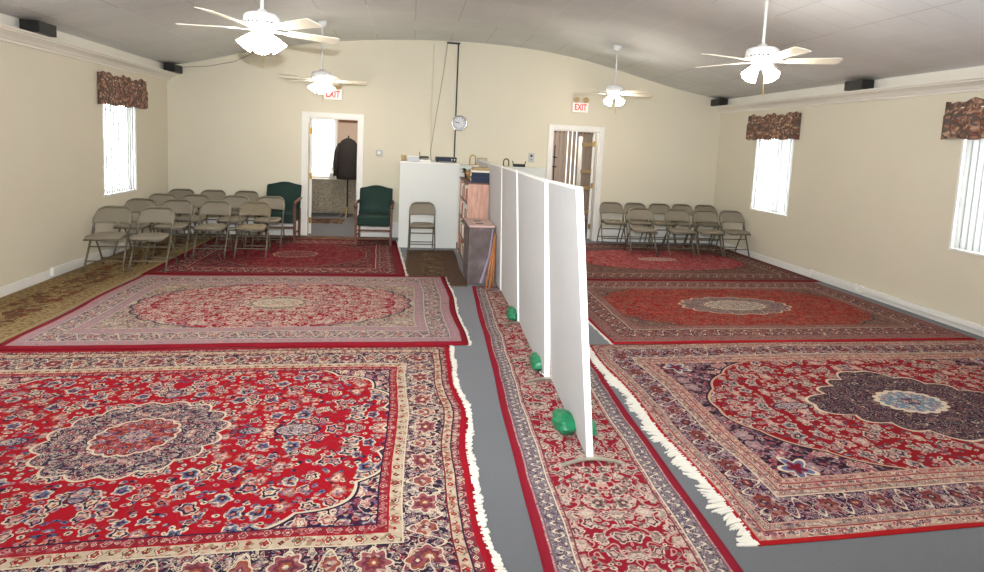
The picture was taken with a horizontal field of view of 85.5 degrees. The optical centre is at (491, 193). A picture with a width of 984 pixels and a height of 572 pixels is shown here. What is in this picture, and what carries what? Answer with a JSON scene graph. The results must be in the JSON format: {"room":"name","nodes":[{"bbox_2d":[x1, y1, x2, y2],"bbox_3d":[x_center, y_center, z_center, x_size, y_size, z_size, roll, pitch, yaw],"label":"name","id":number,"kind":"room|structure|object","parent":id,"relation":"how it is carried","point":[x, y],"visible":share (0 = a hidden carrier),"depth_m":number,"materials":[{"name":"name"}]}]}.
{"room":"mosque","nodes":[
{"label":"mosque","id":0,"kind":"room"},
{"bbox_2d":[0,41,167,286],"bbox_3d":[-4.363,-0.064,1.982,0.160,2.780,13.610,2,5,-9],"label":"wall","id":1,"kind":"structure","parent":0,"point":[52,187],"depth_m":5.95,"materials":[{"name":"paint"}]},
{"bbox_2d":[0,230,168,297],"bbox_3d":[-4.335,1.273,2.105,0.015,0.100,13.580,2,5,-9],"label":"baseboard","id":2,"kind":"structure","parent":1,"relation":"attached to","point":[8,289],"depth_m":5.70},
{"bbox_2d":[50,243,122,275],"bbox_3d":[-4.991,0.795,6.618,0.034,0.095,1.460,2,5,-9],"label":"cable cover","id":3,"kind":"object","parent":1,"relation":"attached to","point":[53,270],"visible":0.96,"depth_m":6.39,"materials":[{"name":"white paint"}]},
{"bbox_2d":[0,13,178,80],"bbox_3d":[-4.138,-1.304,1.892,0.180,0.316,13.610,2,5,-9],"label":"trim","id":4,"kind":"structure","parent":1,"relation":"attached to","point":[65,44],"depth_m":6.24,"materials":[{"name":"paint"}]},
{"bbox_2d":[19,19,56,37],"bbox_3d":[-4.598,-1.678,5.398,0.175,0.118,0.280,2,5,-9],"label":"wall speaker","id":5,"kind":"object","parent":4,"relation":"on","point":[36,26],"visible":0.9,"depth_m":5.28,"materials":[{"name":"black plastic"}]},
{"bbox_2d":[39,21,56,36],"bbox_3d":[-4.514,-1.675,5.411,0.005,0.106,0.260,2,5,-9],"label":"grille","id":6,"kind":"object","parent":5,"relation":"attached to","point":[47,29],"depth_m":5.40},
{"bbox_2d":[163,63,182,73],"bbox_3d":[-5.044,-1.980,8.420,0.175,0.118,0.280,2,5,-9],"label":"wall speaker","id":7,"kind":"object","parent":4,"relation":"on","point":[174,68],"visible":0.88,"depth_m":8.29,"materials":[{"name":"black plastic"}]},
{"bbox_2d":[175,65,182,73],"bbox_3d":[-4.960,-1.978,8.433,0.005,0.106,0.260,2,5,-9],"label":"grille","id":8,"kind":"object","parent":7,"relation":"attached to","point":[178,69],"depth_m":8.42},
{"bbox_2d":[102,105,137,196],"bbox_3d":[-5.149,-0.633,7.269,0.162,1.260,0.860,2,5,-9],"label":"window","id":9,"kind":"structure","parent":1,"relation":"in","point":[134,108],"depth_m":7.66,"materials":[{"name":"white glass"}]},
{"bbox_2d":[102,104,134,194],"bbox_3d":[-5.102,-0.642,7.275,0.040,1.230,0.830,2,5,-9],"label":"vertical blind","id":10,"kind":"object","parent":9,"relation":"attached to","point":[130,180],"visible":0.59,"depth_m":7.25,"materials":[{"name":"white paint"}]},
{"bbox_2d":[97,71,147,108],"bbox_3d":[-4.999,-1.398,7.246,0.085,0.438,1.126,2,5,-9],"label":"window valance","id":11,"kind":"object","parent":1,"relation":"attached to","point":[112,90],"visible":1,"depth_m":7.13,"materials":[{"name":"fabric"}]},
{"bbox_2d":[167,40,720,236],"bbox_3d":[-0.499,-0.935,9.470,10.000,3.476,0.150,2,5,-9],"label":"wall","id":12,"kind":"structure","parent":0,"point":[233,127],"depth_m":9.25,"materials":[{"name":"paint"}]},
{"bbox_2d":[301,111,363,236],"bbox_3d":[-3.034,-0.350,9.291,1.555,2.115,0.663,5,6,25],"label":"door frame","id":13,"kind":"structure","parent":12,"relation":"in","point":[307,123],"depth_m":9.09,"materials":[{"name":"white paint"}]},
{"bbox_2d":[324,85,342,100],"bbox_3d":[-2.670,-1.719,8.941,0.300,0.275,0.092,2,5,-9],"label":"exit sign","id":14,"kind":"object","parent":12,"relation":"attached to","point":[337,94],"visible":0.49,"depth_m":8.94,"materials":[{"name":"white paint"}]},
{"bbox_2d":[431,44,447,146],"bbox_3d":[-0.889,-1.574,9.009,0.238,2.005,0.506,2,5,-9],"label":"cord","id":15,"kind":"object","parent":12,"relation":"attached to","point":[447,44],"visible":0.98,"depth_m":9.24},
{"bbox_2d":[169,217,710,242],"bbox_3d":[-0.559,0.668,9.536,9.700,0.270,0.020,2,5,-9],"label":"baseboard","id":16,"kind":"structure","parent":12,"relation":"attached to","point":[288,231],"depth_m":9.33,"materials":[{"name":"wood"}]},
{"bbox_2d":[447,42,459,156],"bbox_3d":[-0.707,-1.618,9.282,0.230,2.010,0.024,2,5,-9],"label":"cable conduit","id":17,"kind":"object","parent":12,"relation":"attached to","point":[458,44],"visible":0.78,"depth_m":9.26,"materials":[{"name":"black plastic"}]},
{"bbox_2d":[451,115,466,130],"bbox_3d":[-0.574,-1.236,9.299,0.280,0.280,0.085,2,5,-9],"label":"wall clock","id":18,"kind":"object","parent":12,"relation":"attached to","point":[459,122],"visible":1,"depth_m":9.28,"materials":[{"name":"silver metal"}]},
{"bbox_2d":[528,153,533,162],"bbox_3d":[0.708,-0.652,9.595,0.110,0.170,0.020,2,5,-9],"label":"light switch","id":19,"kind":"object","parent":12,"relation":"attached to","point":[530,155],"visible":1,"depth_m":9.59,"materials":[{"name":"grey plastic"}]},
{"bbox_2d":[546,124,604,240],"bbox_3d":[1.729,-0.200,10.020,1.580,2.115,0.671,-2,7,-42],"label":"door frame","id":20,"kind":"structure","parent":12,"relation":"in","point":[598,143],"depth_m":9.81,"materials":[{"name":"white paint"}]},
{"bbox_2d":[572,97,588,112],"bbox_3d":[1.598,-1.604,9.597,0.300,0.275,0.092,2,5,-9],"label":"exit sign","id":21,"kind":"object","parent":12,"relation":"attached to","point":[577,107],"visible":1,"depth_m":9.59,"materials":[{"name":"white paint"}]},
{"bbox_2d":[312,120,592,214],"bbox_3d":[-0.774,-0.781,12.407,8.600,2.600,0.100,2,5,-9],"label":"wall","id":22,"kind":"structure","parent":0,"point":[345,130],"depth_m":11.96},
{"bbox_2d":[310,118,334,176],"bbox_3d":[-3.887,-1.049,11.803,0.750,1.320,0.050,2,5,-9],"label":"vertical blind","id":23,"kind":"object","parent":22,"relation":"attached to","point":[323,129],"visible":0.47,"depth_m":11.82,"materials":[{"name":"white paint"}]},
{"bbox_2d":[334,120,337,177],"bbox_3d":[-3.897,-1.073,11.840,0.880,1.400,0.030,2,5,-9],"label":"trim","id":24,"kind":"structure","parent":22,"relation":"attached to","point":[336,121],"depth_m":11.87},
{"bbox_2d":[339,120,357,122],"bbox_3d":[-2.321,-1.612,12.036,2.220,0.100,0.006,2,5,-9],"label":"trim","id":25,"kind":"structure","parent":22,"relation":"attached to","point":[342,121],"depth_m":11.90,"materials":[{"name":"wood"}]},
{"bbox_2d":[0,0,983,98],"bbox_3d":[0.588,-1.664,2.569,10.000,0.846,13.910,2,5,-9],"label":"ceiling","id":26,"kind":"structure","parent":0,"point":[663,42],"depth_m":6.52,"materials":[{"name":"paint"}]},
{"bbox_2d":[176,0,339,67],"bbox_3d":[-1.847,-1.549,4.200,1.190,1.103,1.223,2,5,-9],"label":"ceiling fan","id":27,"kind":"object","parent":26,"relation":"hanging from","point":[261,22],"visible":1,"depth_m":4.15,"materials":[{"name":"metal"}]},
{"bbox_2d":[278,20,367,101],"bbox_3d":[-2.359,-1.858,7.496,1.190,1.128,1.223,2,5,-9],"label":"ceiling fan","id":28,"kind":"object","parent":26,"relation":"hanging from","point":[321,85],"visible":0.96,"depth_m":7.45,"materials":[{"name":"metal"}]},
{"bbox_2d":[574,45,652,110],"bbox_3d":[1.920,-1.745,8.153,1.190,1.032,1.223,2,5,-9],"label":"ceiling fan","id":29,"kind":"object","parent":26,"relation":"hanging from","point":[614,90],"visible":1,"depth_m":8.08,"materials":[{"name":"metal"}]},
{"bbox_2d":[695,0,842,95],"bbox_3d":[2.439,-1.401,4.775,1.216,1.022,1.203,2,5,-9],"label":"ceiling fan","id":30,"kind":"object","parent":26,"relation":"hanging from","point":[761,56],"visible":1,"depth_m":4.74,"materials":[{"name":"metal"}]},
{"bbox_2d":[0,212,983,571],"bbox_3d":[0.159,1.344,4.737,10.300,0.120,17.810,2,5,-9],"label":"floor","id":31,"kind":"structure","parent":0,"point":[509,525],"depth_m":2.50,"materials":[{"name":"grey carpet"}]},
{"bbox_2d":[0,236,214,342],"bbox_3d":[-4.542,0.918,6.297,0.826,0.008,4.856,2,5,-9],"label":"runner rug","id":32,"kind":"object","parent":31,"relation":"on","point":[23,310],"visible":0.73,"depth_m":5.56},
{"bbox_2d":[82,205,136,271],"bbox_3d":[-4.558,0.532,6.342,0.428,0.746,0.465,2,5,-10],"label":"folding chair","id":33,"kind":"object","parent":32,"relation":"on","point":[109,213],"visible":0.99,"depth_m":6.38,"materials":[{"name":"beige metal"}]},
{"bbox_2d":[113,198,159,256],"bbox_3d":[-4.780,0.446,7.154,0.428,0.746,0.465,2,5,-7],"label":"folding chair","id":34,"kind":"object","parent":32,"relation":"on","point":[137,205],"visible":0.62,"depth_m":7.21,"materials":[{"name":"beige metal"}]},
{"bbox_2d":[138,193,179,246],"bbox_3d":[-4.880,0.381,7.803,0.428,0.746,0.465,2,5,-10],"label":"folding chair","id":35,"kind":"object","parent":32,"relation":"on","point":[160,198],"visible":0.23,"depth_m":7.89,"materials":[{"name":"beige metal"}]},
{"bbox_2d":[152,199,195,256],"bbox_3d":[-4.316,0.460,7.225,0.428,0.746,0.465,2,5,-7],"label":"folding chair","id":36,"kind":"object","parent":32,"relation":"on","point":[180,206],"visible":0.78,"depth_m":7.29,"materials":[{"name":"beige metal"}]},
{"bbox_2d":[161,189,195,237],"bbox_3d":[-5.034,0.303,8.555,0.428,0.746,0.465,2,5,-11],"label":"folding chair","id":37,"kind":"object","parent":32,"relation":"on","point":[179,193],"visible":0.26,"depth_m":8.64,"materials":[{"name":"beige metal"}]},
{"bbox_2d":[173,194,211,246],"bbox_3d":[-4.437,0.393,7.891,0.428,0.746,0.465,2,5,-8],"label":"folding chair","id":38,"kind":"object","parent":32,"relation":"on","point":[197,200],"visible":0.64,"depth_m":7.96,"materials":[{"name":"beige metal"}]},
{"bbox_2d":[0,274,471,350],"bbox_3d":[-2.136,1.110,5.378,3.651,0.017,2.305,2,5,-9],"label":"rug","id":39,"kind":"object","parent":31,"relation":"on","point":[147,311],"visible":1,"depth_m":4.99,"materials":[{"name":"fabric"}]},
{"bbox_2d":[0,345,506,571],"bbox_3d":[-1.946,1.348,2.956,3.741,0.010,2.596,2,5,-9],"label":"rug","id":40,"kind":"object","parent":31,"relation":"on","point":[300,458],"visible":1,"depth_m":2.76,"materials":[{"name":"fabric"}]},
{"bbox_2d":[141,237,406,275],"bbox_3d":[-2.764,0.871,7.668,3.108,0.011,2.432,2,5,-9],"label":"rug","id":41,"kind":"object","parent":31,"relation":"on","point":[328,257],"visible":0.88,"depth_m":7.29,"materials":[{"name":"fabric"}]},
{"bbox_2d":[127,206,178,271],"bbox_3d":[-4.096,0.544,6.434,0.428,0.746,0.465,2,5,-8],"label":"folding chair","id":42,"kind":"object","parent":41,"relation":"on","point":[152,214],"visible":1,"depth_m":6.48,"materials":[{"name":"beige metal"}]},
{"bbox_2d":[191,200,233,258],"bbox_3d":[-3.806,0.480,7.264,0.428,0.746,0.465,2,5,-6],"label":"folding chair","id":43,"kind":"object","parent":41,"relation":"on","point":[212,207],"visible":1,"depth_m":7.31,"materials":[{"name":"beige metal"}]},
{"bbox_2d":[215,195,250,247],"bbox_3d":[-3.875,0.410,7.978,0.428,0.746,0.465,2,5,-11],"label":"folding chair","id":44,"kind":"object","parent":41,"relation":"on","point":[236,201],"visible":0.64,"depth_m":8.03,"materials":[{"name":"beige metal"}]},
{"bbox_2d":[229,190,258,232],"bbox_3d":[-4.064,0.334,8.704,0.428,0.746,0.465,2,5,-6],"label":"folding chair","id":45,"kind":"object","parent":41,"relation":"on","point":[252,195],"visible":0.37,"depth_m":8.79,"materials":[{"name":"beige metal"}]},
{"bbox_2d":[233,201,271,257],"bbox_3d":[-3.309,0.492,7.381,0.428,0.746,0.465,2,5,-9],"label":"folding chair","id":46,"kind":"object","parent":41,"relation":"on","point":[259,208],"visible":1,"depth_m":7.43,"materials":[{"name":"beige metal"}]},
{"bbox_2d":[251,196,285,247],"bbox_3d":[-3.385,0.423,8.084,0.428,0.746,0.465,2,5,-8],"label":"folding chair","id":47,"kind":"object","parent":41,"relation":"on","point":[276,202],"visible":0.78,"depth_m":8.15,"materials":[{"name":"beige metal"}]},
{"bbox_2d":[256,182,301,242],"bbox_3d":[-3.435,0.282,8.633,0.628,0.920,0.657,2,5,-9],"label":"armchair","id":48,"kind":"object","parent":41,"relation":"on","point":[290,192],"visible":0.68,"depth_m":8.78,"materials":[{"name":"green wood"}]},
{"bbox_2d":[354,185,394,245],"bbox_3d":[-1.925,0.341,8.744,0.628,0.920,0.657,2,5,-9],"label":"armchair","id":49,"kind":"object","parent":41,"relation":"on","point":[376,204],"visible":1,"depth_m":8.85,"materials":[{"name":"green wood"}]},
{"bbox_2d":[176,233,388,239],"bbox_3d":[-3.470,0.722,8.934,3.506,0.008,0.296,2,5,-9],"label":"floor mat","id":50,"kind":"object","parent":31,"relation":"on","point":[302,236],"visible":0.5,"depth_m":8.95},
{"bbox_2d":[193,189,226,237],"bbox_3d":[-4.560,0.318,8.628,0.428,0.746,0.465,2,5,-11],"label":"folding chair","id":51,"kind":"object","parent":50,"relation":"on","point":[213,194],"visible":0.41,"depth_m":8.71,"materials":[{"name":"beige metal"}]},
{"bbox_2d":[311,218,344,223],"bbox_3d":[-3.453,0.547,10.814,0.856,0.008,0.623,2,5,-9],"label":"rug","id":52,"kind":"object","parent":31,"relation":"on","point":[313,220],"visible":0.73,"depth_m":10.80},
{"bbox_2d":[311,177,355,212],"bbox_3d":[-3.371,0.070,11.678,2.000,0.805,0.530,2,5,-9],"label":"covered table","id":53,"kind":"object","parent":31,"relation":"on","point":[328,195],"visible":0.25,"depth_m":11.42,"materials":[{"name":"grey fabric"}]},
{"bbox_2d":[339,136,354,218],"bbox_3d":[-3.039,-0.348,11.196,0.367,1.743,0.323,2,5,-9],"label":"coat stand","id":54,"kind":"object","parent":31,"relation":"on","point":[347,207],"visible":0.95,"depth_m":11.29,"materials":[{"name":"black metal"}]},
{"bbox_2d":[333,138,356,179],"bbox_3d":[-3.030,-0.738,11.206,0.604,0.870,0.230,2,5,-9],"label":"coat","id":55,"kind":"object","parent":54,"relation":"hanging from","point":[345,153],"visible":0.73,"depth_m":11.12,"materials":[{"name":"fabric"}]},
{"bbox_2d":[398,159,459,247],"bbox_3d":[-1.077,0.142,8.931,0.950,1.380,0.872,2,5,-9],"label":"partition panel","id":56,"kind":"object","parent":31,"relation":"on","point":[434,182],"visible":0.73,"depth_m":8.51,"materials":[{"name":"paint"}]},
{"bbox_2d":[407,155,419,160],"bbox_3d":[-1.278,-0.577,8.642,0.198,0.085,0.128,2,5,-9],"label":"box","id":57,"kind":"object","parent":56,"relation":"on","point":[409,158],"visible":0.96,"depth_m":8.58,"materials":[{"name":"white plastic"}]},
{"bbox_2d":[419,152,430,161],"bbox_3d":[-1.092,-0.604,8.667,0.186,0.150,0.140,2,5,-9],"label":"telephone","id":58,"kind":"object","parent":56,"relation":"on","point":[421,158],"visible":0.98,"depth_m":8.66,"materials":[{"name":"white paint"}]},
{"bbox_2d":[435,156,456,162],"bbox_3d":[-0.758,-0.563,8.745,0.340,0.085,0.233,2,5,-9],"label":"amplifier","id":59,"kind":"object","parent":56,"relation":"on","point":[441,159],"visible":1,"depth_m":8.64,"materials":[{"name":"black plastic"}]},
{"bbox_2d":[405,250,467,286],"bbox_3d":[-0.820,0.990,7.354,0.756,0.008,2.136,2,5,-9],"label":"floor mat","id":60,"kind":"object","parent":31,"relation":"on","point":[424,263],"visible":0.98,"depth_m":7.34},
{"bbox_2d":[407,202,435,252],"bbox_3d":[-1.086,0.514,8.257,0.428,0.746,0.465,2,5,-9],"label":"folding chair","id":61,"kind":"object","parent":60,"relation":"on","point":[416,208],"visible":1,"depth_m":8.30,"materials":[{"name":"beige metal"}]},
{"bbox_2d":[457,177,489,260],"bbox_3d":[-0.293,0.387,7.718,0.295,1.190,1.220,2,5,-9],"label":"bookcase","id":62,"kind":"object","parent":31,"relation":"on","point":[478,193],"visible":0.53,"depth_m":7.10,"materials":[{"name":"brown wood"}]},
{"bbox_2d":[469,176,488,182],"bbox_3d":[-0.166,-0.193,7.192,0.260,0.070,0.200,2,5,-9],"label":"book","id":63,"kind":"object","parent":62,"relation":"on","point":[472,179],"visible":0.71,"depth_m":7.09,"materials":[{"name":"blue paper"}]},
{"bbox_2d":[470,172,488,177],"bbox_3d":[-0.163,-0.261,7.185,0.255,0.065,0.200,2,5,-11],"label":"book","id":64,"kind":"object","parent":63,"relation":"on","point":[472,174],"visible":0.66,"depth_m":7.09,"materials":[{"name":"blue paper"}]},
{"bbox_2d":[470,170,489,172],"bbox_3d":[-0.161,-0.306,7.181,0.250,0.025,0.190,2,5,-7],"label":"book","id":65,"kind":"object","parent":64,"relation":"on","point":[471,170],"visible":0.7,"depth_m":7.09,"materials":[{"name":"paper"}]},
{"bbox_2d":[470,167,489,170],"bbox_3d":[-0.159,-0.342,7.208,0.240,0.038,0.280,2,5,-9],"label":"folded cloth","id":66,"kind":"object","parent":65,"relation":"on","point":[472,168],"visible":0.8,"depth_m":7.08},
{"bbox_2d":[462,218,494,283],"bbox_3d":[-0.176,0.711,6.723,0.320,0.725,0.627,2,5,-9],"label":"cabinet","id":67,"kind":"object","parent":31,"relation":"on","point":[478,233],"visible":0.95,"depth_m":6.44,"materials":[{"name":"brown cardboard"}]},
{"bbox_2d":[479,160,489,218],"bbox_3d":[-0.084,0.254,7.739,0.340,1.450,1.185,2,5,-9],"label":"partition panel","id":68,"kind":"object","parent":31,"relation":"on","point":[482,163],"visible":0.2,"depth_m":7.58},
{"bbox_2d":[456,164,545,241],"bbox_3d":[0.120,0.176,9.401,1.550,1.335,0.370,2,5,-9],"label":"partition wall","id":69,"kind":"structure","parent":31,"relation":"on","point":[537,171],"depth_m":9.20,"materials":[{"name":"paint"}]},
{"bbox_2d":[554,131,592,219],"bbox_3d":[1.662,-0.484,12.302,1.700,2.150,0.052,2,5,-9],"label":"vertical blind","id":70,"kind":"object","parent":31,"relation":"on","point":[570,150],"visible":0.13,"depth_m":12.30,"materials":[{"name":"white paint"}]},
{"bbox_2d":[576,137,592,228],"bbox_3d":[1.953,-0.212,11.148,0.324,1.950,0.200,2,5,-9],"label":"wall shelf unit","id":71,"kind":"object","parent":31,"relation":"on","point":[581,144],"visible":0.3,"depth_m":11.04,"materials":[{"name":"beige wood"}]},
{"bbox_2d":[472,286,743,571],"bbox_3d":[0.433,1.369,3.912,0.845,0.008,5.101,2,5,-6],"label":"runner rug","id":72,"kind":"object","parent":31,"relation":"on","point":[634,515],"visible":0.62,"depth_m":2.70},
{"bbox_2d":[485,237,495,289],"bbox_3d":[-0.020,0.814,6.242,0.023,0.608,0.226,5,6,24],"label":"wooden pole","id":73,"kind":"object","parent":72,"relation":"on","point":[493,245],"visible":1,"depth_m":6.23,"materials":[{"name":"orange wood"}]},
{"bbox_2d":[488,241,495,288],"bbox_3d":[0.004,0.839,6.304,0.022,0.547,0.195,4,5,14],"label":"wooden pole","id":74,"kind":"object","parent":72,"relation":"on","point":[490,279],"visible":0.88,"depth_m":6.29,"materials":[{"name":"orange wood"}]},
{"bbox_2d":[492,234,495,286],"bbox_3d":[0.026,0.793,6.380,0.024,0.625,0.157,3,5,2],"label":"wooden pole","id":75,"kind":"object","parent":72,"relation":"on","point":[494,234],"visible":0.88,"depth_m":6.36,"materials":[{"name":"orange wood"}]},
{"bbox_2d":[488,163,501,292],"bbox_3d":[0.070,0.361,6.635,0.340,1.455,1.155,2,5,-9],"label":"partition panel","id":76,"kind":"object","parent":72,"relation":"on","point":[495,175],"visible":0.61,"depth_m":6.43,"materials":[{"name":"fabric"}]},
{"bbox_2d":[501,166,518,324],"bbox_3d":[0.222,0.467,5.556,0.340,1.460,1.125,2,5,-9],"label":"partition panel","id":77,"kind":"object","parent":72,"relation":"on","point":[509,235],"visible":0.82,"depth_m":5.45,"materials":[{"name":"fabric"}]},
{"bbox_2d":[506,306,516,320],"bbox_3d":[0.197,1.169,5.269,0.118,0.117,0.291,2,5,-9],"label":"bag","id":78,"kind":"object","parent":72,"relation":"on","point":[511,313],"visible":0.91,"depth_m":5.17,"materials":[{"name":"green plastic"}]},
{"bbox_2d":[517,171,550,382],"bbox_3d":[0.351,0.577,4.412,0.340,1.465,1.275,2,5,-9],"label":"partition panel","id":79,"kind":"object","parent":72,"relation":"on","point":[533,244],"visible":0.89,"depth_m":4.19,"materials":[{"name":"fabric"}]},
{"bbox_2d":[529,352,541,370],"bbox_3d":[0.342,1.288,4.134,0.108,0.105,0.290,2,5,-9],"label":"bag","id":80,"kind":"object","parent":72,"relation":"on","point":[534,358],"visible":0.89,"depth_m":4.05,"materials":[{"name":"green plastic"}]},
{"bbox_2d":[551,408,575,434],"bbox_3d":[0.435,1.373,3.262,0.150,0.105,0.278,2,5,-9],"label":"bag","id":81,"kind":"object","parent":72,"relation":"on","point":[563,421],"visible":0.9,"depth_m":3.18,"materials":[{"name":"green plastic"}]},
{"bbox_2d":[548,180,622,466],"bbox_3d":[0.500,0.669,3.311,0.344,1.500,1.045,2,5,-9],"label":"partition panel","id":82,"kind":"object","parent":72,"relation":"on","point":[569,335],"visible":1,"depth_m":3.09,"materials":[{"name":"fabric"}]},
{"bbox_2d":[592,419,596,435],"bbox_3d":[0.594,1.403,3.255,0.073,0.062,0.222,2,5,-9],"label":"bag","id":83,"kind":"object","parent":72,"relation":"on","point":[594,428],"visible":0.38,"depth_m":3.17,"materials":[{"name":"green plastic"}]},
{"bbox_2d":[585,243,820,281],"bbox_3d":[2.626,1.043,8.464,3.630,0.011,2.610,2,5,-9],"label":"rug","id":84,"kind":"object","parent":31,"relation":"on","point":[605,262],"visible":0.8,"depth_m":8.05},
{"bbox_2d":[596,202,626,245],"bbox_3d":[2.177,0.535,9.616,0.461,0.746,0.465,2,5,-7],"label":"folding chair","id":85,"kind":"object","parent":84,"relation":"on","point":[605,207],"visible":0.99,"depth_m":9.67,"materials":[{"name":"beige metal"}]},
{"bbox_2d":[620,202,651,245],"bbox_3d":[2.639,0.549,9.687,0.461,0.746,0.465,2,5,-11],"label":"folding chair","id":86,"kind":"object","parent":84,"relation":"on","point":[629,205],"visible":0.78,"depth_m":9.68,"materials":[{"name":"beige metal"}]},
{"bbox_2d":[624,208,657,255],"bbox_3d":[2.486,0.622,8.838,0.461,0.746,0.465,2,5,-6],"label":"folding chair","id":87,"kind":"object","parent":84,"relation":"on","point":[633,213],"visible":1,"depth_m":8.89,"materials":[{"name":"beige metal"}]},
{"bbox_2d":[644,203,676,245],"bbox_3d":[3.104,0.564,9.758,0.461,0.746,0.465,2,5,-9],"label":"folding chair","id":88,"kind":"object","parent":84,"relation":"on","point":[656,208],"visible":0.66,"depth_m":9.81,"materials":[{"name":"beige metal"}]},
{"bbox_2d":[660,209,695,256],"bbox_3d":[3.123,0.645,8.896,0.461,0.746,0.465,2,5,-10],"label":"folding chair","id":89,"kind":"object","parent":84,"relation":"on","point":[670,214],"visible":1,"depth_m":8.94,"materials":[{"name":"beige metal"}]},
{"bbox_2d":[666,204,699,245],"bbox_3d":[3.548,0.578,9.827,0.461,0.746,0.465,2,5,-12],"label":"folding chair","id":90,"kind":"object","parent":84,"relation":"on","point":[687,208],"visible":0.66,"depth_m":9.89,"materials":[{"name":"beige metal"}]},
{"bbox_2d":[687,210,724,256],"bbox_3d":[3.620,0.663,8.952,0.461,0.746,0.465,2,5,-10],"label":"folding chair","id":91,"kind":"object","parent":84,"relation":"on","point":[698,215],"visible":0.98,"depth_m":8.99,"materials":[{"name":"beige metal"}]},
{"bbox_2d":[689,205,722,245],"bbox_3d":[4.004,0.592,9.897,0.461,0.746,0.465,2,5,-8],"label":"folding chair","id":92,"kind":"object","parent":84,"relation":"on","point":[697,207],"visible":0.57,"depth_m":9.95,"materials":[{"name":"beige metal"}]},
{"bbox_2d":[713,210,750,256],"bbox_3d":[4.111,0.675,9.058,0.461,0.746,0.465,2,5,-7],"label":"folding chair","id":93,"kind":"object","parent":84,"relation":"on","point":[725,215],"visible":0.97,"depth_m":9.11,"materials":[{"name":"beige metal"}]},
{"bbox_2d":[586,280,975,343],"bbox_3d":[2.747,1.271,6.051,3.832,0.016,2.183,2,5,-9],"label":"rug","id":94,"kind":"object","parent":31,"relation":"on","point":[622,312],"visible":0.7,"depth_m":5.69,"materials":[{"name":"fabric"}]},
{"bbox_2d":[589,340,983,546],"bbox_3d":[2.942,1.493,3.803,4.176,0.011,2.355,2,5,-9],"label":"rug","id":95,"kind":"object","parent":31,"relation":"on","point":[802,441],"visible":0.97,"depth_m":3.38,"materials":[{"name":"fabric"}]},
{"bbox_2d":[711,91,983,325],"bbox_3d":[5.377,0.242,3.484,0.160,2.780,13.610,2,5,-9],"label":"wall","id":96,"kind":"structure","parent":0,"point":[873,184],"depth_m":6.75,"materials":[{"name":"paint"}]},
{"bbox_2d":[750,139,794,216],"bbox_3d":[4.591,-0.314,8.629,0.162,1.260,0.920,2,5,-9],"label":"window","id":97,"kind":"structure","parent":96,"relation":"in","point":[757,140],"depth_m":9.04,"materials":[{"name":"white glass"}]},
{"bbox_2d":[753,139,793,214],"bbox_3d":[4.545,-0.325,8.621,0.040,1.230,0.890,2,5,-9],"label":"vertical blind","id":98,"kind":"object","parent":97,"relation":"attached to","point":[778,152],"visible":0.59,"depth_m":8.59,"materials":[{"name":"white paint"}]},
{"bbox_2d":[746,111,801,139],"bbox_3d":[4.502,-1.086,8.569,0.085,0.438,1.186,2,5,-9],"label":"window valance","id":99,"kind":"object","parent":96,"relation":"attached to","point":[770,126],"visible":1,"depth_m":8.46,"materials":[{"name":"fabric"}]},
{"bbox_2d":[810,269,857,290],"bbox_3d":[4.657,1.175,7.274,0.029,0.095,0.810,2,5,-9],"label":"cable cover","id":100,"kind":"object","parent":96,"relation":"attached to","point":[812,272],"visible":1,"depth_m":7.22,"materials":[{"name":"white paint"}]},
{"bbox_2d":[711,238,983,336],"bbox_3d":[5.232,1.574,3.580,0.015,0.100,13.580,2,5,-9],"label":"baseboard","id":101,"kind":"structure","parent":96,"relation":"attached to","point":[793,268],"depth_m":7.29,"materials":[{"name":"wood"}]},
{"bbox_2d":[713,66,983,113],"bbox_3d":[5.266,-1.008,3.341,0.180,0.316,13.610,2,5,-9],"label":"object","id":102,"kind":"structure","parent":96,"relation":"attached to","point":[970,79],"depth_m":6.60,"materials":[{"name":"paint"}]},
{"bbox_2d":[711,99,727,105],"bbox_3d":[4.205,-1.691,9.856,0.175,0.118,0.280,2,5,-9],"label":"wall speaker","id":103,"kind":"object","parent":102,"relation":"on","point":[715,102],"visible":0.88,"depth_m":9.73,"materials":[{"name":"black plastic"}]},
{"bbox_2d":[711,99,718,105],"bbox_3d":[4.122,-1.693,9.843,0.005,0.106,0.260,2,5,-9],"label":"grille","id":104,"kind":"object","parent":103,"relation":"attached to","point":[715,102],"depth_m":9.82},
{"bbox_2d":[844,79,874,90],"bbox_3d":[4.679,-1.383,6.787,0.175,0.118,0.280,2,5,-9],"label":"wall speaker","id":105,"kind":"object","parent":102,"relation":"on","point":[861,84],"visible":0.87,"depth_m":6.69,"materials":[{"name":"black plastic"}]},
{"bbox_2d":[844,80,861,89],"bbox_3d":[4.595,-1.385,6.774,0.005,0.106,0.260,2,5,-9],"label":"grille","id":106,"kind":"object","parent":105,"relation":"attached to","point":[855,84],"depth_m":6.76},
{"bbox_2d":[858,285,983,332],"bbox_3d":[4.870,1.318,5.847,0.034,0.095,2.010,2,5,-9],"label":"cable cover","id":107,"kind":"object","parent":96,"relation":"attached to","point":[861,289],"visible":1,"depth_m":5.96,"materials":[{"name":"white paint"}]},
{"bbox_2d":[941,97,983,139],"bbox_3d":[5.012,-0.748,5.189,0.087,0.440,1.196,2,5,-9],"label":"window valance","id":108,"kind":"object","parent":96,"relation":"attached to","point":[963,120],"visible":1,"depth_m":5.55,"materials":[{"name":"fabric"}]},
{"bbox_2d":[948,139,983,256],"bbox_3d":[5.101,0.025,5.249,0.162,1.260,0.930,2,5,-9],"label":"window","id":109,"kind":"structure","parent":96,"relation":"in","point":[963,147],"depth_m":5.68,"materials":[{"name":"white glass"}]},
{"bbox_2d":[953,138,983,253],"bbox_3d":[5.055,0.013,5.241,0.040,1.230,0.900,2,5,-9],"label":"vertical blind","id":110,"kind":"object","parent":109,"relation":"attached to","point":[969,229],"visible":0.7,"depth_m":5.56,"materials":[{"name":"white paint"}]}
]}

